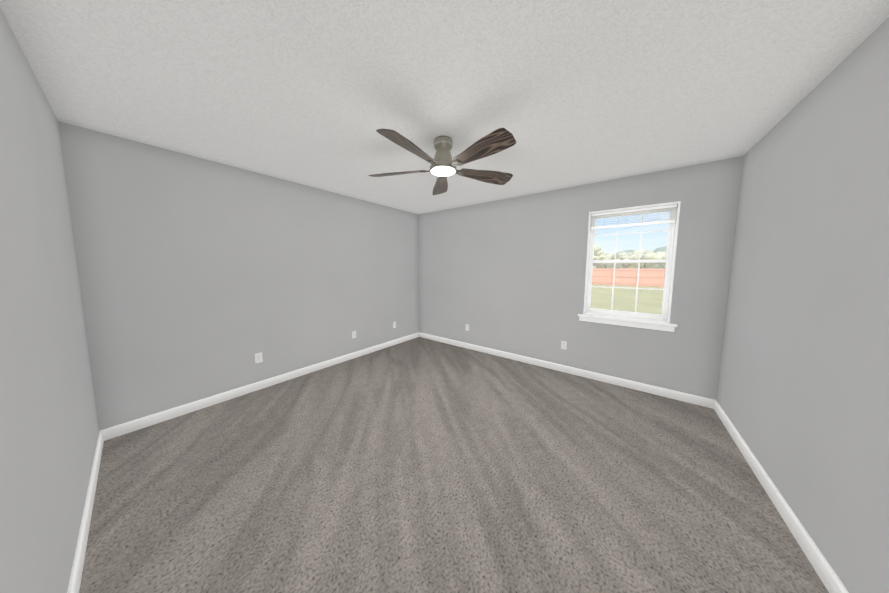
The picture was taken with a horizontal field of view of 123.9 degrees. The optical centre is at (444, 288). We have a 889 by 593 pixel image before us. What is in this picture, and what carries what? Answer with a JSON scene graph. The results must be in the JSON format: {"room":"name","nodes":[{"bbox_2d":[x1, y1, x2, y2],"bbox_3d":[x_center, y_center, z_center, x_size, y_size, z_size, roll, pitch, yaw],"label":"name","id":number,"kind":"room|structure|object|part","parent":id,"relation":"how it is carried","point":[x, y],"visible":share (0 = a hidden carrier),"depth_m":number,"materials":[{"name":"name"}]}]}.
{"room":"empty bedroom","nodes":[
{"label":"empty bedroom","id":0,"kind":"room"},
{"bbox_2d":[0,8,98,592],"bbox_3d":[-1.184,0.136,0.514,4.090,2.440,0.140,4,6,37],"label":"wall","id":1,"kind":"structure","parent":0,"point":[49,429],"depth_m":0.97,"materials":[{"name":"paint"}]},
{"bbox_2d":[67,431,103,592],"bbox_3d":[-1.137,1.301,0.675,4.076,0.092,0.014,4,6,37],"label":"baseboard","id":2,"kind":"structure","parent":1,"relation":"attached to","point":[76,570],"depth_m":1.23,"materials":[{"name":"white wood"}]},
{"bbox_2d":[58,121,418,430],"bbox_3d":[-1.666,-0.120,3.359,0.140,2.440,4.100,4,6,37],"label":"wall","id":3,"kind":"structure","parent":0,"point":[200,278],"depth_m":2.37,"materials":[{"name":"paint"}]},
{"bbox_2d":[255,352,262,363],"bbox_3d":[-2.127,0.789,2.715,0.007,0.115,0.070,4,6,37],"label":"electrical outlet","id":4,"kind":"object","parent":3,"relation":"attached to","point":[258,357],"visible":1,"depth_m":2.71,"materials":[{"name":"white plastic"}]},
{"bbox_2d":[100,332,418,440],"bbox_3d":[-1.640,1.058,3.377,0.014,0.092,3.720,4,6,37],"label":"baseboard","id":5,"kind":"structure","parent":3,"relation":"attached to","point":[131,426],"depth_m":2.51,"materials":[{"name":"white wood"}]},
{"bbox_2d":[0,0,888,214],"bbox_3d":[0.021,-1.264,1.970,4.370,0.100,4.100,4,6,37],"label":"ceiling","id":6,"kind":"structure","parent":0,"point":[319,93],"depth_m":1.30,"materials":[{"name":"paint"}]},
{"bbox_2d":[368,128,515,194],"bbox_3d":[-0.023,-1.081,1.909,1.274,0.254,1.254,4,6,37],"label":"fan","id":7,"kind":"object","parent":6,"relation":"hanging from","point":[444,163],"visible":1,"depth_m":1.85,"materials":[{"name":"brown wood"}]},
{"bbox_3d":[-0.406,-1.000,2.053,0.515,0.006,0.162,2,21,14],"label":"blade","id":8,"kind":"part","parent":7,"relation":"part of","materials":[{"name":"brown wood"}]},
{"bbox_3d":[-0.229,-0.960,1.610,0.162,0.006,0.515,22,15,29],"label":"blade","id":9,"kind":"part","parent":7,"relation":"part of","materials":[{"name":"brown wood"}]},
{"bbox_3d":[-0.038,-1.026,2.358,0.162,0.006,0.515,-16,6,-2],"label":"blade","id":10,"kind":"part","parent":7,"relation":"part of","materials":[{"name":"brown wood"}]},
{"bbox_3d":[-0.010,-1.176,1.935,0.156,0.030,0.154,4,6,37],"label":"canopy trim","id":11,"kind":"part","parent":7,"relation":"part of","materials":[{"name":"silver metal"}]},
{"label":"blade","id":12,"kind":"part","parent":7,"relation":"part of","materials":[{"name":"brown wood"}]},
{"bbox_3d":[0.367,-1.001,2.103,0.515,0.006,0.162,-2,-11,-22],"label":"blade","id":13,"kind":"part","parent":7,"relation":"part of","materials":[{"name":"brown wood"}]},
{"bbox_2d":[79,337,828,592],"bbox_3d":[0.011,1.266,2.196,4.370,0.100,4.100,4,6,37],"label":"floor","id":14,"kind":"structure","parent":0,"point":[419,465],"depth_m":1.48,"materials":[{"name":"carpet"}]},
{"bbox_2d":[419,156,742,399],"bbox_3d":[1.186,-0.131,3.612,4.090,2.440,0.240,4,6,37],"label":"wall","id":15,"kind":"structure","parent":0,"point":[508,275],"depth_m":3.09,"materials":[{"name":"paint"}]},
{"bbox_2d":[561,341,566,349],"bbox_3d":[1.615,0.761,3.205,0.070,0.115,0.007,4,6,37],"label":"electrical outlet","id":16,"kind":"object","parent":15,"relation":"attached to","point":[563,344],"visible":1,"depth_m":3.20,"materials":[{"name":"white plastic"}]},
{"bbox_2d":[419,332,716,408],"bbox_3d":[1.110,1.048,3.612,4.076,0.092,0.014,4,6,37],"label":"baseboard","id":17,"kind":"structure","parent":15,"relation":"attached to","point":[681,396],"depth_m":3.03,"materials":[{"name":"white wood"}]},
{"bbox_2d":[579,316,674,331],"bbox_3d":[2.100,0.404,2.796,0.890,0.060,0.017,4,6,37],"label":"apron","id":18,"kind":"object","parent":15,"relation":"attached to","point":[637,325],"visible":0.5,"depth_m":2.75,"materials":[{"name":"white wood"}]},
{"bbox_2d":[578,313,676,326],"bbox_3d":[2.130,0.357,2.831,0.920,0.026,0.170,4,6,37],"label":"window sill","id":19,"kind":"structure","parent":15,"relation":"attached to","point":[638,320],"depth_m":2.74,"materials":[{"name":"white wood"}]},
{"bbox_2d":[586,207,676,320],"bbox_3d":[2.192,-0.295,2.852,0.790,1.270,0.112,4,6,37],"label":"window","id":20,"kind":"structure","parent":15,"relation":"in","point":[670,257],"depth_m":2.81,"materials":[{"name":"white plastic"}]},
{"bbox_3d":[2.195,-0.016,2.882,0.750,0.670,0.026,4,6,37],"label":"window sash","id":21,"kind":"part","parent":20,"relation":"part of","materials":[{"name":"clear glass"}]},
{"bbox_3d":[2.216,-0.613,2.852,0.750,0.596,0.026,4,6,37],"label":"window sash","id":22,"kind":"part","parent":20,"relation":"part of","materials":[{"name":"clear glass"}]},
{"bbox_3d":[2.170,-0.750,2.780,0.778,0.030,0.033,4,6,37],"label":"window blind bottom rail","id":23,"kind":"part","parent":20,"relation":"part of","materials":[{"name":"white plastic"}]},
{"bbox_2d":[591,204,676,216],"bbox_3d":[2.171,-0.910,2.765,0.782,0.027,0.039,4,6,37],"label":"blind headrail","id":24,"kind":"object","parent":20,"relation":"attached to","point":[638,210],"visible":0.98,"depth_m":2.73,"materials":[{"name":"white plastic"}]},
{"bbox_2d":[583,201,680,322],"bbox_3d":[2.168,-0.297,2.819,0.810,1.280,0.194,4,6,37],"label":"liner","id":25,"kind":"object","parent":15,"relation":"in","point":[674,249],"visible":0.74,"depth_m":2.60,"materials":[{"name":"white wood"}]},
{"bbox_2d":[716,17,888,592],"bbox_3d":[1.698,0.122,0.806,0.140,2.440,4.100,4,6,37],"label":"wall","id":26,"kind":"structure","parent":0,"point":[802,399],"depth_m":1.18,"materials":[{"name":"paint"}]},
{"bbox_2d":[714,401,848,592],"bbox_3d":[1.602,1.290,0.918,0.014,0.092,3.692,4,6,37],"label":"baseboard","id":27,"kind":"structure","parent":26,"relation":"attached to","point":[827,575],"depth_m":1.30,"materials":[{"name":"white wood"}]},
{"label":"outside","id":28,"kind":"structure","parent":0,"visible":0},
{"bbox_2d":[590,219,666,317],"bbox_3d":[63.551,-13.845,118.785,362.737,26.996,259.750,4,6,37],"label":"garden","id":29,"kind":"object","parent":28,"point":[597,274],"depth_m":27.06,"materials":[{"name":"green plant"}]}
]}

